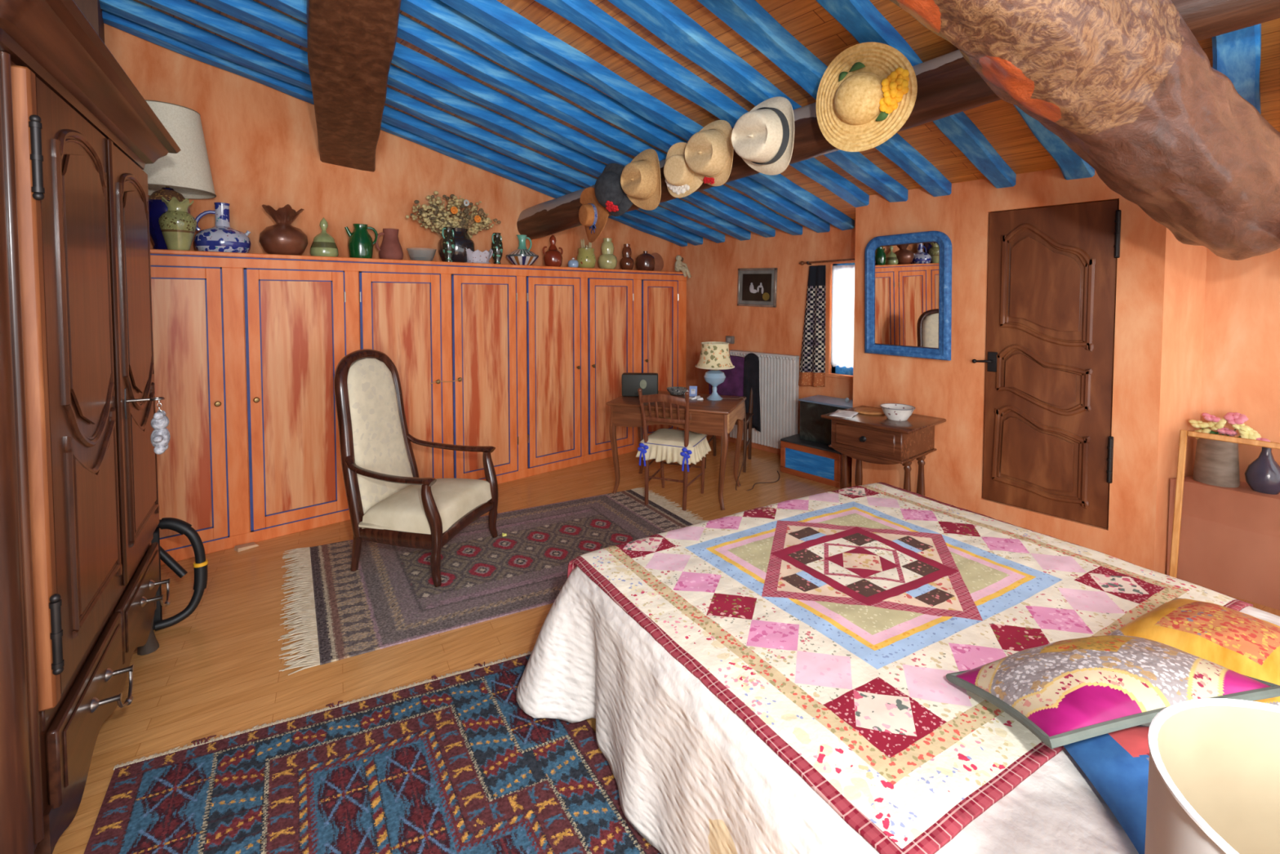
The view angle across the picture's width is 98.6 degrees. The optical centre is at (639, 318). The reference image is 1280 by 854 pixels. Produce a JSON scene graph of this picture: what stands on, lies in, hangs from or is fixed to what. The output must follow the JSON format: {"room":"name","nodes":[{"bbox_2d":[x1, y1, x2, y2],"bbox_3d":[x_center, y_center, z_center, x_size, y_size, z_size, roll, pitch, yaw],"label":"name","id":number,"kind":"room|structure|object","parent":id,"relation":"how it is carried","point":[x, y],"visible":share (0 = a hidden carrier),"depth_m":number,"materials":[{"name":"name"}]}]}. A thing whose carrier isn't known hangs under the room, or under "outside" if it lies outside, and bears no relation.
{"room":"bedroom","nodes":[
{"label":"bedroom","id":0,"kind":"room"},
{"bbox_2d":[103,22,679,271],"bbox_3d":[-1.494,-0.296,4.874,5.350,3.317,0.170,-2,3,-41],"label":"wall","id":1,"kind":"structure","parent":0,"point":[261,140],"depth_m":3.95,"materials":[{"name":"orange paint"}]},
{"bbox_2d":[73,0,104,43],"bbox_3d":[-3.097,-0.208,3.066,0.215,3.281,0.460,-2,3,-41],"label":"trim","id":2,"kind":"structure","parent":1,"relation":"attached to","point":[91,11],"depth_m":2.90,"materials":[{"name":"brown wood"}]},
{"bbox_2d":[52,435,851,853],"bbox_3d":[0.154,1.514,2.016,7.200,0.080,6.750,-2,3,-41],"label":"floor","id":3,"kind":"structure","parent":0,"point":[213,671],"depth_m":2.46,"materials":[{"name":"laminate"}]},
{"bbox_2d":[0,0,180,853],"bbox_3d":[-1.930,0.357,1.707,0.672,2.269,1.690,-1,3,-33],"label":"wardrobe","id":4,"kind":"object","parent":3,"relation":"on","point":[80,581],"visible":1,"depth_m":1.44,"materials":[{"name":"brown wood"}]},
{"bbox_2d":[150,400,170,454],"bbox_3d":[-1.717,0.384,1.968,0.054,0.193,0.134,-1,3,-33],"label":"charm","id":5,"kind":"object","parent":4,"relation":"hanging from","point":[160,437],"visible":1,"depth_m":1.95,"materials":[{"name":"grey fabric"}]},
{"bbox_2d":[151,517,208,631],"bbox_3d":[-2.226,1.198,2.655,0.220,0.501,0.177,-2,3,-41],"label":"hose","id":6,"kind":"object","parent":3,"relation":"on","point":[200,565],"visible":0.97,"depth_m":2.64,"materials":[{"name":"black plastic"}]},
{"bbox_2d":[233,542,258,551],"bbox_3d":[-2.441,1.408,3.413,0.055,0.024,0.118,2,3,38],"label":"wedge","id":7,"kind":"object","parent":3,"relation":"on","point":[239,548],"visible":1,"depth_m":3.40,"materials":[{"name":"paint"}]},
{"bbox_2d":[83,650,661,853],"bbox_3d":[-0.758,1.481,1.594,1.580,0.018,1.258,-1,2,-25],"label":"rug","id":8,"kind":"object","parent":3,"relation":"on","point":[450,763],"visible":0.95,"depth_m":1.73,"materials":[{"name":"fabric"}]},
{"bbox_2d":[150,248,686,564],"bbox_3d":[-1.306,0.458,4.667,4.535,1.826,0.425,-2,3,-41],"label":"tall cabinet","id":9,"kind":"object","parent":3,"relation":"on","point":[248,348],"visible":0.79,"depth_m":3.88,"materials":[{"name":"orange paint"}]},
{"bbox_2d":[158,196,196,250],"bbox_3d":[-2.732,-0.556,3.253,0.176,0.309,0.176,-2,3,-41],"label":"vase","id":10,"kind":"object","parent":9,"relation":"on","point":[177,226],"visible":0.92,"depth_m":3.20,"materials":[{"name":"green ceramic"}]},
{"bbox_2d":[142,99,216,249],"bbox_3d":[-2.817,-0.822,3.280,0.461,0.840,0.461,-2,3,-41],"label":"table lamp","id":11,"kind":"object","parent":9,"relation":"on","point":[185,174],"visible":0.63,"depth_m":3.20,"materials":[{"name":"fabric"}]},
{"bbox_2d":[193,202,251,253],"bbox_3d":[-2.622,-0.567,3.459,0.290,0.315,0.288,-2,3,-41],"label":"jug","id":12,"kind":"object","parent":9,"relation":"on","point":[221,237],"visible":0.91,"depth_m":3.38,"materials":[{"name":"ceramic"}]},
{"bbox_2d":[258,204,307,255],"bbox_3d":[-2.390,-0.587,3.693,0.276,0.337,0.276,-2,3,-41],"label":"pot","id":13,"kind":"object","parent":9,"relation":"on","point":[282,237],"visible":0.87,"depth_m":3.61,"materials":[{"name":"brown ceramic"}]},
{"bbox_2d":[310,217,338,257],"bbox_3d":[-2.210,-0.567,3.850,0.176,0.285,0.176,-2,3,-41],"label":"lidded jar","id":14,"kind":"object","parent":9,"relation":"on","point":[323,244],"visible":0.94,"depth_m":3.80,"materials":[{"name":"green ceramic"}]},
{"bbox_2d":[344,223,377,258],"bbox_3d":[-2.027,-0.558,4.005,0.177,0.255,0.165,0,2,-1],"label":"jug","id":15,"kind":"object","parent":9,"relation":"on","point":[360,244],"visible":0.89,"depth_m":3.95,"materials":[{"name":"ceramic"}]},
{"bbox_2d":[375,228,403,259],"bbox_3d":[-1.875,-0.554,4.143,0.170,0.238,0.170,0,2,8],"label":"terracotta jug","id":16,"kind":"object","parent":9,"relation":"on","point":[390,248],"visible":0.9,"depth_m":4.09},
{"bbox_2d":[406,248,436,261],"bbox_3d":[-1.693,-0.490,4.263,0.222,0.100,0.222,-2,3,-41],"label":"ceramic bowl","id":17,"kind":"object","parent":9,"relation":"on","point":[415,254],"visible":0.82,"depth_m":4.19,"materials":[{"name":"white"}]},
{"bbox_2d":[441,226,454,262],"bbox_3d":[-1.504,-0.580,4.318,0.100,0.275,0.101,-1,2,-24],"label":"slim vase","id":18,"kind":"object","parent":9,"relation":"on","point":[448,240],"visible":0.92,"depth_m":4.29,"materials":[{"name":"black ceramic"}]},
{"bbox_2d":[438,227,475,262],"bbox_3d":[-1.502,-0.592,4.505,0.284,0.285,0.284,-2,3,-41],"label":"vase","id":19,"kind":"object","parent":9,"relation":"on","point":[463,242],"visible":0.52,"depth_m":4.41,"materials":[{"name":"black ceramic"}]},
{"bbox_2d":[405,191,501,238],"bbox_3d":[-1.519,-0.802,4.479,0.757,0.470,0.303,-2,3,-43],"label":"bouquet","id":20,"kind":"object","parent":19,"relation":"in","point":[474,222],"visible":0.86,"depth_m":4.43,"materials":[{"name":"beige plant"}]},
{"bbox_2d":[465,248,493,263],"bbox_3d":[-1.328,-0.516,4.507,0.265,0.134,0.165,-2,3,-41],"label":"basket","id":21,"kind":"object","parent":9,"relation":"on","point":[477,256],"visible":0.88,"depth_m":4.44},
{"bbox_2d":[490,232,502,264],"bbox_3d":[-1.223,-0.595,4.708,0.100,0.275,0.101,-1,2,-24],"label":"slim vase","id":22,"kind":"object","parent":9,"relation":"on","point":[496,244],"visible":0.89,"depth_m":4.67,"materials":[{"name":"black ceramic"}]},
{"bbox_2d":[506,235,538,265],"bbox_3d":[-1.041,-0.601,4.866,0.284,0.275,0.284,-2,3,-41],"label":"pitcher","id":23,"kind":"object","parent":9,"relation":"on","point":[522,255],"visible":0.88,"depth_m":4.79,"materials":[{"name":"ceramic"}]},
{"bbox_2d":[542,235,563,266],"bbox_3d":[-0.803,-0.621,5.072,0.175,0.300,0.175,0,2,-1],"label":"jar","id":24,"kind":"object","parent":9,"relation":"on","point":[552,257],"visible":0.94,"depth_m":5.02,"materials":[{"name":"red ceramic"}]},
{"bbox_2d":[576,248,595,267],"bbox_3d":[-0.520,-0.581,5.320,0.188,0.200,0.188,-2,3,-41],"label":"pot","id":25,"kind":"object","parent":9,"relation":"on","point":[586,258],"visible":0.87,"depth_m":5.25,"materials":[{"name":"green ceramic"}]},
{"bbox_2d":[597,238,617,269],"bbox_3d":[-0.324,-0.643,5.488,0.194,0.312,0.194,-2,3,-41],"label":"vase","id":26,"kind":"object","parent":9,"relation":"on","point":[606,260],"visible":0.94,"depth_m":5.43,"materials":[{"name":"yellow ceramic"}]},
{"bbox_2d":[619,244,634,270],"bbox_3d":[-0.135,-0.629,5.653,0.148,0.272,0.148,-2,3,-41],"label":"vase","id":27,"kind":"object","parent":9,"relation":"on","point":[626,262],"visible":0.87,"depth_m":5.61,"materials":[{"name":"brown ceramic"}]},
{"bbox_2d":[635,251,655,271],"bbox_3d":[0.058,-0.607,5.821,0.206,0.215,0.206,-2,3,-41],"label":"vase","id":28,"kind":"object","parent":9,"relation":"on","point":[644,261],"visible":0.86,"depth_m":5.74,"materials":[{"name":"ceramic"}]},
{"bbox_2d":[651,253,663,271],"bbox_3d":[0.183,-0.622,6.065,0.220,0.218,0.045,-2,3,-41],"label":"plate","id":29,"kind":"object","parent":9,"relation":"on","point":[659,265],"visible":0.66,"depth_m":6.07,"materials":[{"name":"ceramic"}]},
{"bbox_2d":[674,255,691,278],"bbox_3d":[0.447,-0.563,5.944,0.187,0.251,0.145,-2,3,-41],"label":"doll","id":30,"kind":"object","parent":9,"relation":"on","point":[679,265],"visible":1,"depth_m":5.93,"materials":[{"name":"brown fabric"}]},
{"bbox_2d":[278,487,709,675],"bbox_3d":[-0.709,1.415,3.375,2.619,0.012,1.319,-1,2,-27],"label":"rug","id":31,"kind":"object","parent":3,"relation":"on","point":[392,598],"visible":0.78,"depth_m":3.05,"materials":[{"name":"fabric"}]},
{"bbox_2d":[333,348,497,586],"bbox_3d":[-1.356,0.803,3.309,0.763,1.230,0.705,1,2,13],"label":"armchair","id":32,"kind":"object","parent":31,"relation":"on","point":[388,500],"visible":1,"depth_m":3.19,"materials":[{"name":"beige fabric"}]},
{"bbox_2d":[347,358,413,513],"bbox_3d":[-1.592,0.686,3.361,0.227,0.892,0.480,1,2,13],"label":"cushion","id":33,"kind":"object","parent":32,"relation":"on","point":[380,439],"depth_m":3.32,"materials":[{"name":"beige fabric"}]},
{"bbox_2d":[637,388,705,511],"bbox_3d":[0.253,0.948,4.205,0.395,0.885,0.480,1,2,23],"label":"chair","id":34,"kind":"object","parent":3,"relation":"on","point":[662,397],"visible":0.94,"depth_m":4.02,"materials":[{"name":"wood"}]},
{"bbox_2d":[635,428,711,471],"bbox_3d":[0.265,0.986,4.234,0.500,0.201,0.500,1,2,23],"label":"seat cushion","id":35,"kind":"object","parent":34,"relation":"on","point":[663,444],"visible":0.95,"depth_m":4.07,"materials":[{"name":"beige fabric"}]},
{"bbox_2d":[605,391,746,510],"bbox_3d":[0.306,1.016,4.432,0.970,0.741,0.660,1,2,22],"label":"writing desk","id":36,"kind":"object","parent":3,"relation":"on","point":[710,417],"visible":0.87,"depth_m":4.20,"materials":[{"name":"brown wood"}]},
{"bbox_2d":[621,373,657,396],"bbox_3d":[0.001,0.547,4.577,0.300,0.185,0.116,0,2,4],"label":"box","id":37,"kind":"object","parent":36,"relation":"on","point":[631,382],"visible":0.93,"depth_m":4.53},
{"bbox_2d":[666,386,687,395],"bbox_3d":[0.314,0.611,4.650,0.180,0.050,0.180,-2,3,-41],"label":"ceramic dish","id":38,"kind":"object","parent":36,"relation":"on","point":[672,390],"visible":1,"depth_m":4.60,"materials":[{"name":"ceramic"}]},
{"bbox_2d":[688,386,697,396],"bbox_3d":[0.441,0.598,4.557,0.064,0.084,0.028,0,2,10],"label":"picture card","id":39,"kind":"object","parent":36,"relation":"on","point":[692,389],"visible":1,"depth_m":4.55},
{"bbox_2d":[695,341,779,490],"bbox_3d":[0.883,0.788,4.590,0.720,1.208,0.817,1,2,22],"label":"desk lamp","id":40,"kind":"object","parent":36,"relation":"on","point":[714,357],"depth_m":4.34,"materials":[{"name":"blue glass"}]},
{"bbox_2d":[705,386,752,472],"bbox_3d":[0.837,0.867,5.165,0.428,0.973,0.508,1,2,19],"label":"chair","id":41,"kind":"object","parent":3,"relation":"on","point":[748,415],"visible":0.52,"depth_m":5.25,"materials":[{"name":"brown wood"}]},
{"bbox_2d":[708,355,744,396],"bbox_3d":[0.886,0.601,5.389,0.440,0.486,0.112,1,2,19],"label":"garment","id":42,"kind":"object","parent":41,"relation":"on","point":[733,384],"visible":0.52,"depth_m":5.33,"materials":[{"name":"fabric"}]},
{"bbox_2d":[742,352,760,431],"bbox_3d":[1.081,0.718,5.328,0.166,0.783,0.158,1,2,19],"label":"garment","id":43,"kind":"object","parent":41,"relation":"hanging from","point":[751,364],"visible":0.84,"depth_m":5.26,"materials":[{"name":"fabric"}]},
{"bbox_2d":[780,433,852,488],"bbox_3d":[1.602,1.217,4.835,0.443,0.296,0.570,-2,3,-41],"label":"chest","id":44,"kind":"object","parent":3,"relation":"on","point":[818,462],"visible":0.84,"depth_m":4.68,"materials":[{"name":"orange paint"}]},
{"bbox_2d":[798,395,853,444],"bbox_3d":[1.698,0.891,4.793,0.318,0.358,0.524,-2,3,-41],"label":"box","id":45,"kind":"object","parent":44,"relation":"on","point":[813,428],"visible":0.55,"depth_m":4.77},
{"bbox_2d":[821,405,946,496],"bbox_3d":[1.693,1.043,3.855,0.562,0.720,0.620,-2,3,-39],"label":"side table","id":46,"kind":"object","parent":3,"relation":"on","point":[870,438],"visible":0.66,"depth_m":3.69,"materials":[{"name":"brown wood"}]},
{"bbox_2d":[829,409,858,417],"bbox_3d":[1.460,0.676,3.928,0.150,0.006,0.220,2,3,35],"label":"paper sheet","id":47,"kind":"object","parent":46,"relation":"on","point":[842,413],"visible":1,"depth_m":3.92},
{"bbox_2d":[853,407,884,414],"bbox_3d":[1.667,0.666,3.995,0.212,0.021,0.212,-2,3,-41],"label":"round board","id":48,"kind":"object","parent":46,"relation":"on","point":[866,411],"visible":0.93,"depth_m":3.95,"materials":[{"name":"brown wood"}]},
{"bbox_2d":[880,403,915,421],"bbox_3d":[1.760,0.641,3.764,0.222,0.088,0.222,-2,3,-41],"label":"enamel bowl","id":49,"kind":"object","parent":46,"relation":"on","point":[893,411],"visible":1,"depth_m":3.71,"materials":[{"name":"metal"}]},
{"bbox_2d":[1168,429,1279,616],"bbox_3d":[3.128,1.032,2.513,0.196,0.849,1.000,-2,3,-37],"label":"shelf","id":50,"kind":"object","parent":3,"relation":"on","point":[1225,538],"visible":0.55,"depth_m":2.75,"materials":[{"name":"brown wood"}]},
{"bbox_3d":[0.991,1.212,1.660,1.680,0.550,1.900,-1,3,-29],"label":"bed","id":51,"kind":"object","parent":3,"relation":"on","visible":0},
{"bbox_2d":[515,565,1279,853],"bbox_3d":[0.888,1.172,1.704,2.036,0.558,2.202,-1,3,-29],"label":"bedspread","id":52,"kind":"object","parent":51,"relation":"on","point":[691,776],"visible":0.27,"depth_m":1.35,"materials":[{"name":"fabric"}]},
{"bbox_2d":[567,481,1253,853],"bbox_3d":[0.839,0.979,1.927,1.799,0.216,1.379,-1,3,-29],"label":"patchwork quilt","id":53,"kind":"object","parent":52,"relation":"on","point":[833,624],"visible":0.9,"depth_m":1.62,"materials":[{"name":"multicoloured fabric"}]},
{"bbox_2d":[946,635,1279,748],"bbox_3d":[1.035,0.811,1.236,0.604,0.152,0.318,0,2,-10],"label":"cushion","id":54,"kind":"object","parent":53,"relation":"on","point":[1066,691],"visible":0.97,"depth_m":1.15,"materials":[{"name":"multicoloured fabric"}]},
{"bbox_2d":[1063,724,1149,853],"bbox_3d":[1.047,0.869,1.014,0.381,0.087,0.381,0,2,11],"label":"cushion","id":55,"kind":"object","parent":52,"relation":"on","point":[1116,762],"visible":0.2,"depth_m":1.05,"materials":[{"name":"fabric"}]},
{"bbox_2d":[1107,597,1279,705],"bbox_3d":[1.503,0.829,1.400,0.517,0.123,0.391,-1,2,-26],"label":"cushion","id":56,"kind":"object","parent":52,"relation":"on","point":[1238,642],"visible":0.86,"depth_m":1.37,"materials":[{"name":"yellow fabric"}]},
{"bbox_2d":[133,0,1279,237],"bbox_3d":[0.038,-1.423,2.266,6.500,1.405,6.050,-2,3,-41],"label":"ceiling","id":57,"kind":"structure","parent":0,"point":[999,122],"depth_m":2.89,"materials":[{"name":"brown wood"}]},
{"bbox_2d":[306,0,401,172],"bbox_3d":[-1.572,-1.374,2.990,0.397,0.583,2.603,-1,3,-29],"label":"roof beam","id":58,"kind":"structure","parent":57,"relation":"attached to","point":[352,43],"depth_m":2.93,"materials":[{"name":"wood"}]},
{"bbox_2d":[102,9,687,246],"bbox_3d":[-1.304,-1.325,4.794,4.815,1.093,0.117,-2,3,-41],"label":"rafter","id":59,"kind":"object","parent":57,"relation":"attached to","point":[132,28],"visible":0.53,"depth_m":3.79,"materials":[{"name":"blue paint"}]},
{"bbox_2d":[98,0,702,245],"bbox_3d":[-1.157,-1.318,4.626,4.815,1.093,0.152,-2,3,-41],"label":"rafter","id":60,"kind":"object","parent":57,"relation":"attached to","point":[131,10],"visible":0.73,"depth_m":3.64,"materials":[{"name":"blue paint"}]},
{"bbox_2d":[137,0,724,243],"bbox_3d":[-1.202,-1.373,4.152,5.500,1.234,0.136,-2,3,-41],"label":"rafter","id":61,"kind":"object","parent":57,"relation":"attached to","point":[188,11],"visible":0.73,"depth_m":3.80,"materials":[{"name":"blue paint"}]},
{"bbox_2d":[194,0,751,240],"bbox_3d":[-0.978,-1.364,3.896,5.500,1.234,0.156,-2,3,-41],"label":"rafter","id":62,"kind":"object","parent":57,"relation":"attached to","point":[254,13],"visible":0.74,"depth_m":3.67,"materials":[{"name":"blue paint"}]},
{"bbox_2d":[258,0,775,237],"bbox_3d":[-0.778,-1.358,3.666,5.500,1.227,0.142,-2,3,-41],"label":"rafter","id":63,"kind":"object","parent":57,"relation":"attached to","point":[404,57],"visible":0.7,"depth_m":3.58,"materials":[{"name":"blue paint"}]},
{"bbox_2d":[396,13,802,235],"bbox_3d":[-0.578,-1.345,3.436,5.500,1.235,0.134,-2,3,-41],"label":"rafter","id":64,"kind":"object","parent":57,"relation":"attached to","point":[409,30],"visible":0.77,"depth_m":3.38,"materials":[{"name":"blue paint"}]},
{"bbox_2d":[400,0,830,232],"bbox_3d":[-0.395,-1.339,3.225,5.500,1.232,0.153,-2,3,-41],"label":"rafter","id":65,"kind":"object","parent":57,"relation":"attached to","point":[436,14],"visible":0.73,"depth_m":3.14,"materials":[{"name":"blue paint"}]},
{"bbox_2d":[439,0,854,230],"bbox_3d":[-0.234,-1.332,3.040,5.500,1.232,0.144,-2,3,-41],"label":"rafter","id":66,"kind":"object","parent":57,"relation":"attached to","point":[493,15],"visible":0.77,"depth_m":3.00,"materials":[{"name":"blue paint"}]},
{"bbox_2d":[533,0,869,207],"bbox_3d":[-0.176,-1.367,2.591,5.000,1.128,0.133,-2,3,-41],"label":"rafter","id":67,"kind":"object","parent":57,"relation":"attached to","point":[584,14],"visible":0.79,"depth_m":2.84,"materials":[{"name":"blue paint"}]},
{"bbox_2d":[607,0,907,202],"bbox_3d":[0.008,-1.357,2.380,5.000,1.131,0.158,-2,3,-41],"label":"rafter","id":68,"kind":"object","parent":57,"relation":"attached to","point":[665,20],"visible":0.77,"depth_m":2.68,"materials":[{"name":"blue paint"}]},
{"bbox_2d":[697,0,951,196],"bbox_3d":[0.207,-1.351,2.151,5.000,1.126,0.149,-2,3,-41],"label":"rafter","id":69,"kind":"object","parent":57,"relation":"attached to","point":[747,18],"visible":0.68,"depth_m":2.55,"materials":[{"name":"blue paint"}]},
{"bbox_2d":[516,0,1279,239],"bbox_3d":[0.722,-0.980,3.135,0.285,0.634,5.656,-2,3,-41],"label":"ceiling beam","id":70,"kind":"structure","parent":57,"relation":"attached to","point":[948,85],"depth_m":2.36,"materials":[{"name":"wood"}]},
{"bbox_2d":[578,187,608,242],"bbox_3d":[-0.373,-0.784,4.179,0.169,0.409,0.401,-1,2,-20],"label":"straw hat","id":71,"kind":"object","parent":70,"relation":"hanging from","point":[593,216],"visible":0.94,"depth_m":4.12,"materials":[{"name":"brown wicker"}]},
{"bbox_2d":[594,163,633,216],"bbox_3d":[-0.209,-0.914,3.893,0.191,0.365,0.370,-2,3,-41],"label":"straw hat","id":72,"kind":"object","parent":70,"relation":"hanging from","point":[610,194],"visible":0.88,"depth_m":3.82,"materials":[{"name":"grey fabric"}]},
{"bbox_2d":[620,148,661,210],"bbox_3d":[0.004,-0.929,3.644,0.195,0.398,0.400,-2,3,-38],"label":"straw hat","id":73,"kind":"object","parent":70,"relation":"hanging from","point":[640,179],"visible":1,"depth_m":3.58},
{"bbox_2d":[663,142,703,197],"bbox_3d":[0.244,-0.913,3.382,0.330,0.329,0.129,2,3,43],"label":"straw hat","id":74,"kind":"object","parent":70,"relation":"hanging from","point":[681,181],"visible":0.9,"depth_m":3.36,"materials":[{"name":"beige wicker"}]},
{"bbox_2d":[684,120,733,186],"bbox_3d":[0.393,-0.960,3.162,0.188,0.368,0.370,-1,3,-34],"label":"straw hat","id":75,"kind":"object","parent":70,"relation":"hanging from","point":[708,154],"visible":0.98,"depth_m":3.10,"materials":[{"name":"beige wicker"}]},
{"bbox_2d":[731,96,794,175],"bbox_3d":[0.605,-0.929,2.792,0.282,0.377,0.372,0,2,2],"label":"straw hat","id":76,"kind":"object","parent":70,"relation":"hanging from","point":[763,136],"visible":1,"depth_m":2.69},
{"bbox_2d":[816,42,917,151],"bbox_3d":[0.956,-0.933,2.352,0.313,0.426,0.324,0,2,0],"label":"straw hat","id":77,"kind":"object","parent":70,"relation":"hanging from","point":[868,92],"visible":1,"depth_m":2.29,"materials":[{"name":"yellow wicker"}]},
{"bbox_2d":[881,75,891,92],"bbox_3d":[1.014,-0.945,2.219,0.073,0.079,0.023,-5,10,14],"label":"flower","id":78,"kind":"object","parent":77,"relation":"on","point":[886,82],"depth_m":2.22,"materials":[{"name":"fabric"}]},
{"bbox_2d":[879,97,898,113],"bbox_3d":[1.015,-0.878,2.245,0.073,0.079,0.023,-5,9,14],"label":"flower","id":79,"kind":"object","parent":77,"relation":"on","point":[886,104],"depth_m":2.24,"materials":[{"name":"fabric"}]},
{"bbox_2d":[883,88,902,106],"bbox_3d":[1.023,-0.901,2.223,0.073,0.079,0.023,-5,9,14],"label":"flower","id":80,"kind":"object","parent":77,"relation":"on","point":[891,97],"depth_m":2.22,"materials":[{"name":"fabric"}]},
{"bbox_2d":[888,78,909,97],"bbox_3d":[1.037,-0.924,2.201,0.073,0.079,0.023,-5,9,14],"label":"flower","id":81,"kind":"object","parent":77,"relation":"on","point":[898,87],"depth_m":2.20,"materials":[{"name":"fabric"}]},
{"bbox_2d":[889,67,909,82],"bbox_3d":[1.040,-0.966,2.202,0.073,0.079,0.023,-5,9,14],"label":"flower","id":82,"kind":"object","parent":77,"relation":"on","point":[900,74],"depth_m":2.20,"materials":[{"name":"fabric"}]},
{"bbox_2d":[815,0,1016,188],"bbox_3d":[0.452,-1.340,1.869,5.000,1.125,0.133,-2,3,-41],"label":"rafter","id":83,"kind":"object","parent":57,"relation":"attached to","point":[861,19],"visible":0.66,"depth_m":2.49,"materials":[{"name":"blue paint"}]},
{"bbox_2d":[1013,104,1094,180],"bbox_3d":[0.702,-1.327,1.582,5.000,1.130,0.151,-2,3,-41],"label":"rafter","id":84,"kind":"object","parent":57,"relation":"attached to","point":[1072,166],"visible":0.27,"depth_m":2.99,"materials":[{"name":"blue paint"}]},
{"bbox_2d":[1212,23,1261,115],"bbox_3d":[1.244,-1.283,1.189,5.300,1.186,0.136,-2,3,-41],"label":"rafter","id":85,"kind":"object","parent":57,"relation":"attached to","point":[1236,54],"visible":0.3,"depth_m":2.10,"materials":[{"name":"blue paint"}]},
{"bbox_2d":[680,220,855,434],"bbox_3d":[1.370,0.224,5.563,0.150,2.225,2.580,-2,3,-41],"label":"wall","id":86,"kind":"structure","parent":0,"point":[713,313],"depth_m":5.60,"materials":[{"name":"orange paint"}]},
{"bbox_2d":[706,434,780,454],"bbox_3d":[1.251,1.298,5.607,0.025,0.075,2.420,-2,3,-41],"label":"baseboard","id":87,"kind":"structure","parent":86,"relation":"attached to","point":[773,450],"depth_m":5.63,"materials":[{"name":"wood"}]},
{"bbox_2d":[737,267,777,307],"bbox_3d":[1.191,-0.321,5.614,0.022,0.402,0.490,-2,3,-41],"label":"framed picture","id":88,"kind":"object","parent":86,"relation":"attached to","point":[757,287],"visible":1,"depth_m":5.60,"materials":[{"name":"silver metal"}]},
{"bbox_2d":[728,349,799,448],"bbox_3d":[1.233,0.839,5.547,0.102,0.998,0.804,-2,3,-41],"label":"radiator","id":89,"kind":"object","parent":86,"relation":"attached to","point":[779,374],"visible":0.73,"depth_m":5.38,"materials":[{"name":"white metal"}]},
{"bbox_2d":[729,349,799,359],"bbox_3d":[1.233,0.353,5.528,0.075,0.026,0.804,-2,3,-41],"label":"grille","id":90,"kind":"object","parent":89,"relation":"attached to","point":[735,353],"depth_m":5.46,"materials":[{"name":"white metal"}]},
{"bbox_2d":[799,258,854,265],"bbox_3d":[1.768,-0.514,4.909,0.070,0.040,0.775,-2,3,-41],"label":"curtain rod","id":91,"kind":"object","parent":86,"relation":"attached to","point":[802,263],"visible":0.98,"depth_m":4.99,"materials":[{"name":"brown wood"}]},
{"bbox_2d":[798,265,826,386],"bbox_3d":[1.589,0.074,5.111,0.044,1.130,0.282,-2,3,-41],"label":"patterned curtain","id":92,"kind":"object","parent":91,"relation":"hanging from","point":[812,363],"visible":1,"depth_m":5.08,"materials":[{"name":"black fabric"}]},
{"bbox_2d":[826,262,854,379],"bbox_3d":[1.914,0.021,4.871,0.105,1.035,0.515,-2,3,-41],"label":"window","id":93,"kind":"structure","parent":86,"relation":"in","point":[843,372],"depth_m":4.97,"materials":[{"name":"blue paint"}]},
{"bbox_2d":[831,264,854,368],"bbox_3d":[1.902,-0.017,4.846,0.018,0.918,0.476,-2,3,-41],"label":"window pane","id":94,"kind":"object","parent":93,"relation":"hanging from","point":[842,276],"visible":0.38,"depth_m":4.94,"materials":[{"name":"white glass"}]},
{"bbox_2d":[851,168,1279,574],"bbox_3d":[2.994,0.258,3.313,0.650,2.330,3.255,-2,3,-41],"label":"wall","id":95,"kind":"structure","parent":0,"point":[953,390],"depth_m":3.11,"materials":[{"name":"orange paint"}]},
{"bbox_2d":[864,231,951,360],"bbox_3d":[1.890,-0.168,3.927,0.045,0.875,0.630,-3,4,-34],"label":"wall mirror","id":96,"kind":"object","parent":95,"relation":"attached to","point":[908,277],"visible":1,"depth_m":3.90,"materials":[{"name":"mirror"}]},
{"bbox_2d":[875,242,939,347],"bbox_3d":[1.897,-0.168,3.931,0.005,0.719,0.474,-3,4,-34],"label":"mirror glass","id":97,"kind":"object","parent":96,"relation":"attached to","point":[907,276],"depth_m":3.91,"materials":[{"name":"mirror"}]},
{"bbox_2d":[972,199,1121,528],"bbox_3d":[2.478,0.261,3.412,0.104,1.891,0.728,-2,3,-41],"label":"door","id":98,"kind":"structure","parent":95,"relation":"in","point":[1048,441],"depth_m":3.36,"materials":[{"name":"brown wood"}]},
{"bbox_2d":[1166,477,1176,575],"bbox_3d":[3.445,1.176,2.581,0.257,0.552,1.371,-2,3,-37],"label":"trim","id":99,"kind":"structure","parent":95,"relation":"attached to","point":[1172,481],"depth_m":3.04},
{"bbox_2d":[1144,697,1279,853],"bbox_3d":[0.554,0.953,0.413,0.286,1.164,0.286,-2,3,-41],"label":"bedside lamp","id":100,"kind":"object","parent":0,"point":[1214,780],"visible":1,"depth_m":0.53,"materials":[{"name":"beige fabric"}]},
{"bbox_3d":[2.909,-0.652,1.736,0.600,0.830,1.040,-2,3,-41],"label":"wall","id":101,"kind":"structure","parent":0,"visible":0},
{"bbox_2d":[888,0,1279,260],"bbox_3d":[1.205,-0.724,1.497,2.945,1.039,0.432,-1,3,-30],"label":"log beam","id":102,"kind":"structure","parent":101,"relation":"attached to","point":[1127,86],"depth_m":1.52,"materials":[{"name":"wood"}]},
{"bbox_3d":[3.118,0.758,2.974,0.177,0.252,0.177,-2,3,-41],"label":"bucket","id":103,"kind":"object","parent":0,"visible":0},
{"bbox_2d":[1188,412,1270,441],"bbox_3d":[3.141,0.656,2.941,0.089,0.317,0.303,-2,3,-37],"label":"bunch","id":104,"kind":"object","parent":103,"relation":"in","point":[1237,420],"visible":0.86,"depth_m":2.92,"materials":[{"name":"yellow plant"}]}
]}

